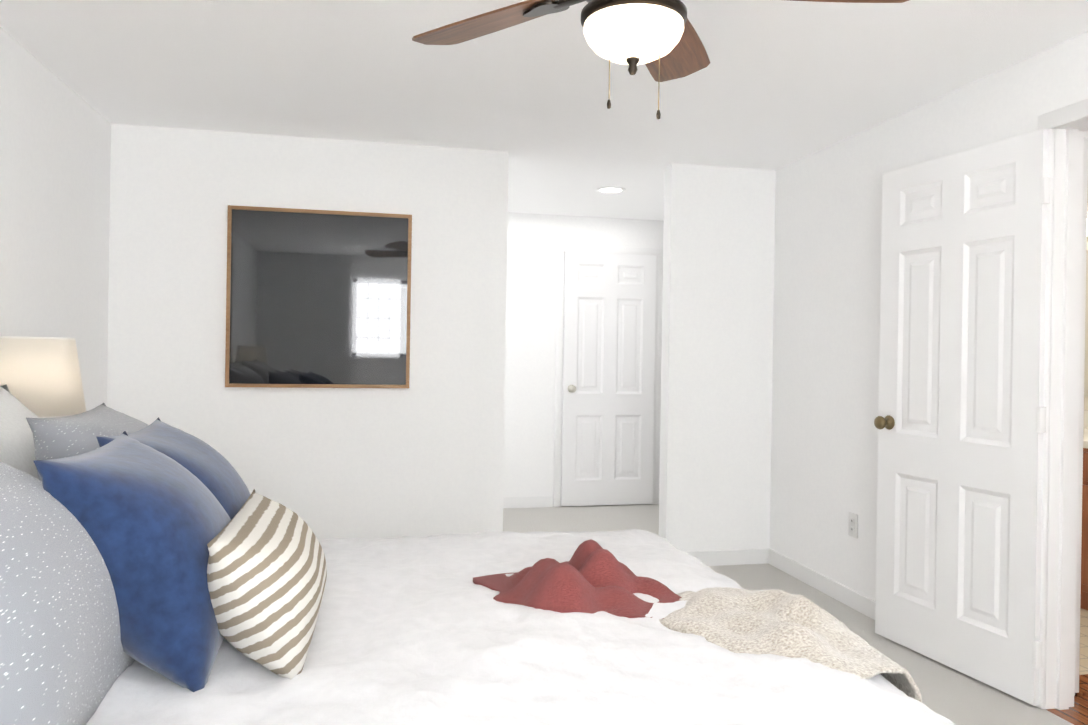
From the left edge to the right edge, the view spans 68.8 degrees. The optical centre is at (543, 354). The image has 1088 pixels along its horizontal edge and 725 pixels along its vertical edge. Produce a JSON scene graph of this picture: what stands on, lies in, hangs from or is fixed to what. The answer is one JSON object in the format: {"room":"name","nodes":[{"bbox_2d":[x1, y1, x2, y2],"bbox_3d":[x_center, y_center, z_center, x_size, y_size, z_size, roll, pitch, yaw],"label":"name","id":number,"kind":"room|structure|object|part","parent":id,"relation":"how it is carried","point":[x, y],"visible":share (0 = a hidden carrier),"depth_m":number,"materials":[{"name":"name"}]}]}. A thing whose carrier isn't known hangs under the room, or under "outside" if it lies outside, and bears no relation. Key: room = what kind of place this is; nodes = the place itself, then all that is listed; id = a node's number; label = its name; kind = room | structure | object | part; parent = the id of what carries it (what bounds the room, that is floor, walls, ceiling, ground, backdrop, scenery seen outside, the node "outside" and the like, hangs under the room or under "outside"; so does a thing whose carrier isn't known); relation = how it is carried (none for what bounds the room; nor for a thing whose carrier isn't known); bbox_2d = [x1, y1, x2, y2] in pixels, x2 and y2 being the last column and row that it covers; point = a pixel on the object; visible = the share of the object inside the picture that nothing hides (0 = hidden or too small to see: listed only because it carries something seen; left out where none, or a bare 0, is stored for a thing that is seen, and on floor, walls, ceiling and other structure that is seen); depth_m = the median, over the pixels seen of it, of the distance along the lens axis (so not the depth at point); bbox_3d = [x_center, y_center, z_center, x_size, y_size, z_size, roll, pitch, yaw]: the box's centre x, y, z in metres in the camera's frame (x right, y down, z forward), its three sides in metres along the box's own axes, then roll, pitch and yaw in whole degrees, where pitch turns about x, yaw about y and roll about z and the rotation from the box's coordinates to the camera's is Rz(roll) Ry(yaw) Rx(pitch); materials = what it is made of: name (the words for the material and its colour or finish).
{"room":"bedroom","nodes":[
{"label":"bedroom","id":0,"kind":"room"},
{"bbox_2d":[0,27,110,410],"bbox_3d":[-1.661,0.027,1.358,0.120,2.320,5.490,1,0,-12],"label":"wall","id":1,"kind":"structure","parent":0,"point":[55,148],"depth_m":3.24,"materials":[{"name":"paint"}]},
{"bbox_2d":[107,124,775,551],"bbox_3d":[-0.359,0.043,4.389,3.715,2.320,0.120,1,0,-12],"label":"wall","id":2,"kind":"structure","parent":0,"point":[422,455],"depth_m":4.26,"materials":[{"name":"paint"}]},
{"bbox_2d":[225,205,411,387],"bbox_3d":[-1.160,-0.289,4.132,0.920,0.920,0.037,1,0,-12],"label":"mirror","id":3,"kind":"object","parent":2,"relation":"attached to","point":[318,298],"visible":0.94,"depth_m":4.12,"materials":[{"name":"brown wood"}]},
{"bbox_2d":[687,548,768,565],"bbox_3d":[1.011,1.182,4.625,0.637,0.085,0.013,1,0,-12],"label":"baseboard","id":4,"kind":"structure","parent":2,"relation":"attached to","point":[733,557],"depth_m":4.64,"materials":[{"name":"white paint"}]},
{"bbox_2d":[0,0,1087,220],"bbox_3d":[1.070,-1.142,2.893,6.075,0.100,7.340,1,0,-12],"label":"ceiling","id":5,"kind":"structure","parent":0,"point":[775,84],"depth_m":3.16,"materials":[{"name":"paint"}]},
{"bbox_2d":[596,187,625,192],"bbox_3d":[0.448,-1.103,5.317,0.200,0.006,0.200,1,0,-12],"label":"recessed light","id":6,"kind":"object","parent":5,"relation":"in","point":[610,189],"visible":0.98,"depth_m":5.30,"materials":[{"name":"white paint"}]},
{"bbox_2d":[412,0,908,118],"bbox_3d":[0.220,-0.813,1.738,1.269,0.579,1.247,1,0,-12],"label":"ceiling fan","id":7,"kind":"object","parent":5,"relation":"hanging from","point":[661,40],"visible":1,"depth_m":1.77,"materials":[{"name":"brown metal"}]},
{"bbox_3d":[-0.147,-0.851,2.043,0.450,0.006,0.168,1,13,38],"label":"blade","id":8,"kind":"part","parent":7,"relation":"part of","materials":[{"name":"brown wood"}]},
{"bbox_3d":[0.147,-0.566,1.795,0.010,0.022,0.010,1,0,-12],"label":"chain pull","id":9,"kind":"part","parent":7,"relation":"part of","materials":[{"name":"brown metal"}]},
{"bbox_3d":[0.148,-0.655,1.794,0.002,0.160,0.002,1,0,-12],"label":"chain","id":10,"kind":"part","parent":7,"relation":"part of","materials":[{"name":"gold metal"}]},
{"bbox_3d":[0.199,-0.700,1.775,0.224,0.081,0.224,1,0,-12],"label":"lamp shade","id":11,"kind":"part","parent":7,"relation":"part of","materials":[{"name":"white glass"}]},
{"bbox_3d":[0.255,-0.534,1.767,0.010,0.022,0.010,1,0,-12],"label":"chain pull","id":12,"kind":"part","parent":7,"relation":"part of","materials":[{"name":"brown metal"}]},
{"bbox_3d":[0.256,-0.638,1.767,0.002,0.190,0.002,1,0,-12],"label":"chain","id":13,"kind":"part","parent":7,"relation":"part of","materials":[{"name":"gold metal"}]},
{"label":"blade","id":14,"kind":"part","parent":7,"relation":"part of","materials":[{"name":"brown wood"}]},
{"label":"blade","id":15,"kind":"part","parent":7,"relation":"part of","materials":[{"name":"brown wood"}]},
{"bbox_2d":[503,504,658,534],"bbox_3d":[0.202,1.260,5.526,2.220,0.100,1.850,1,0,-12],"label":"floor","id":16,"kind":"structure","parent":0,"point":[645,517],"depth_m":5.88,"materials":[{"name":"beige carpet"}]},
{"bbox_2d":[503,212,663,506],"bbox_3d":[0.037,0.046,6.369,2.220,2.320,0.120,1,0,-12],"label":"wall","id":17,"kind":"structure","parent":0,"point":[533,240],"depth_m":6.29,"materials":[{"name":"paint"}]},
{"bbox_2d":[503,496,550,507],"bbox_3d":[-0.499,1.156,6.190,1.130,0.085,0.013,1,0,-12],"label":"baseboard","id":18,"kind":"structure","parent":17,"relation":"attached to","point":[527,502],"depth_m":6.26,"materials":[{"name":"white paint"}]},
{"bbox_2d":[553,244,661,506],"bbox_3d":[0.518,0.169,6.405,0.880,2.090,0.016,1,0,-12],"label":"door frame","id":19,"kind":"structure","parent":17,"relation":"attached to","point":[558,383],"depth_m":6.33,"materials":[{"name":"white paint"}]},
{"bbox_2d":[561,251,655,505],"bbox_3d":[0.529,0.195,6.355,0.760,2.015,0.103,1,0,-12],"label":"door","id":20,"kind":"structure","parent":17,"relation":"in","point":[608,378],"depth_m":6.37,"materials":[{"name":"white paint"}]},
{"bbox_3d":[0.224,0.267,6.271,0.062,0.062,0.068,1,0,-12],"label":"knob","id":21,"kind":"part","parent":20,"relation":"part of","materials":[{"name":"grey metal"}]},
{"bbox_2d":[708,563,1073,724],"bbox_3d":[0.076,1.264,1.742,3.715,0.100,5.490,1,0,-12],"label":"floor carpet","id":22,"kind":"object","parent":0,"point":[954,696],"visible":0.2,"depth_m":3.06,"materials":[{"name":"beige carpet"}]},
{"bbox_2d":[0,384,955,724],"bbox_3d":[-0.403,0.642,1.756,2.332,1.129,1.885,1,0,-12],"label":"bed","id":23,"kind":"object","parent":22,"relation":"on","point":[158,572],"visible":1,"depth_m":1.40,"materials":[{"name":"white fabric"}]},
{"bbox_2d":[0,439,143,724],"bbox_3d":[-0.834,0.363,1.187,0.281,0.520,0.520,-36,7,-10],"label":"pillow","id":24,"kind":"object","parent":23,"relation":"on","point":[72,604],"depth_m":1.16,"materials":[{"name":"grey fabric"}]},
{"bbox_2d":[0,528,955,724],"bbox_3d":[-0.364,0.820,1.765,2.247,0.563,1.889,1,0,-12],"label":"comforter","id":25,"kind":"object","parent":23,"relation":"on","point":[444,629],"depth_m":1.48,"materials":[{"name":"fabric"}]},
{"bbox_2d":[472,539,687,631],"bbox_3d":[0.087,0.518,1.900,0.472,0.126,0.425,1,0,-12],"label":"throw","id":26,"kind":"object","parent":23,"relation":"on","point":[593,585],"depth_m":1.80,"materials":[{"name":"red fabric"}]},
{"bbox_2d":[656,586,932,724],"bbox_3d":[0.478,0.642,1.698,0.437,0.235,0.586,1,0,-12],"label":"throw","id":27,"kind":"object","parent":23,"relation":"on","point":[744,638],"depth_m":1.58,"materials":[{"name":"beige fabric"}]},
{"bbox_3d":[-1.634,0.855,2.709,0.508,0.660,0.530,1,0,-12],"label":"nightstand","id":28,"kind":"object","parent":22,"relation":"on","visible":0},
{"bbox_2d":[0,336,85,417],"bbox_3d":[-1.711,0.232,2.653,0.322,0.582,0.322,1,0,-12],"label":"lamp","id":29,"kind":"object","parent":28,"relation":"on","point":[40,377],"visible":0.42,"depth_m":2.56,"materials":[{"name":"fabric"}]},
{"bbox_3d":[-1.706,-0.055,2.653,0.246,0.008,0.246,1,0,-12],"label":"shade trim","id":30,"kind":"part","parent":29,"relation":"part of","materials":[{"name":"white fabric"}]},
{"bbox_2d":[770,31,1087,599],"bbox_3d":[1.705,0.077,3.360,0.120,2.320,2.770,1,0,-12],"label":"wall","id":31,"kind":"structure","parent":0,"point":[826,338],"depth_m":3.99,"materials":[{"name":"paint"}]},
{"bbox_2d":[768,548,874,619],"bbox_3d":[1.528,1.192,3.780,0.013,0.085,1.885,1,0,-12],"label":"baseboard","id":32,"kind":"structure","parent":31,"relation":"attached to","point":[854,599],"depth_m":4.10,"materials":[{"name":"white paint"}]},
{"bbox_2d":[848,512,857,538],"bbox_3d":[1.511,0.834,3.890,0.009,0.116,0.072,1,0,-12],"label":"electrical outlet","id":33,"kind":"object","parent":31,"relation":"attached to","point":[853,526],"visible":1,"depth_m":3.88,"materials":[{"name":"white plastic"}]},
{"bbox_2d":[874,129,1049,705],"bbox_3d":[1.618,0.217,3.135,0.171,2.015,0.772,1,0,-20],"label":"bedroom door","id":34,"kind":"structure","parent":31,"relation":"in","point":[960,422],"depth_m":3.07,"materials":[{"name":"white paint"}]},
{"bbox_3d":[1.459,0.291,3.420,0.068,0.062,0.062,1,0,-20],"label":"knob","id":35,"kind":"part","parent":34,"relation":"part of","materials":[{"name":"gold metal"}]},
{"bbox_2d":[1035,99,1087,709],"bbox_3d":[1.903,0.197,2.406,0.136,2.090,0.900,1,0,-12],"label":"door frame","id":36,"kind":"structure","parent":31,"relation":"attached to","point":[1055,417],"depth_m":2.78,"materials":[{"name":"white paint"}]},
{"bbox_2d":[1075,674,1087,696],"bbox_3d":[2.255,1.241,3.030,0.690,0.012,0.140,1,0,-12],"label":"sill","id":37,"kind":"structure","parent":31,"relation":"attached to","point":[1083,685],"depth_m":2.96,"materials":[{"name":"brown wood"}]},
{"bbox_2d":[1046,696,1087,724],"bbox_3d":[3.256,1.315,1.411,2.360,0.100,3.490,1,0,-12],"label":"floor","id":38,"kind":"structure","parent":0,"point":[1077,714],"depth_m":2.76,"materials":[{"name":"brown wood"}]},
{"bbox_2d":[1079,608,1087,674],"bbox_3d":[2.744,1.302,4.048,2.240,0.102,1.880,1,0,-12],"label":"floor","id":39,"kind":"structure","parent":0,"point":[1083,666],"depth_m":3.44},
{"bbox_2d":[1080,410,1087,609],"bbox_3d":[2.869,0.776,4.154,0.655,0.952,1.160,1,0,-12],"label":"bathroom vanity","id":40,"kind":"object","parent":39,"relation":"on","point":[1084,576],"depth_m":3.85,"materials":[{"name":"brown wood"}]},
{"bbox_2d":[1084,190,1087,409],"bbox_3d":[3.270,0.101,4.207,0.120,2.320,1.740,1,0,-12],"label":"wall","id":41,"kind":"structure","parent":0,"point":[1085,402],"depth_m":4.59,"materials":[{"name":"white paint"}]},
{"bbox_2d":[1084,250,1087,395],"bbox_3d":[3.199,-0.180,4.231,0.013,0.840,1.100,1,0,-12],"label":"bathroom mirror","id":42,"kind":"object","parent":41,"relation":"attached to","point":[1086,358],"depth_m":4.57,"materials":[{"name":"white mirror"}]},
{"bbox_3d":[1.895,0.081,2.956,0.080,2.320,0.120,1,0,-12],"label":"wall","id":43,"kind":"structure","parent":0,"visible":0},
{"bbox_2d":[1074,130,1087,695],"bbox_3d":[2.284,0.202,2.972,0.770,2.090,0.016,1,0,-12],"label":"door frame","id":44,"kind":"structure","parent":43,"relation":"attached to","point":[1081,413],"depth_m":2.89,"materials":[{"name":"white paint"}]}
]}

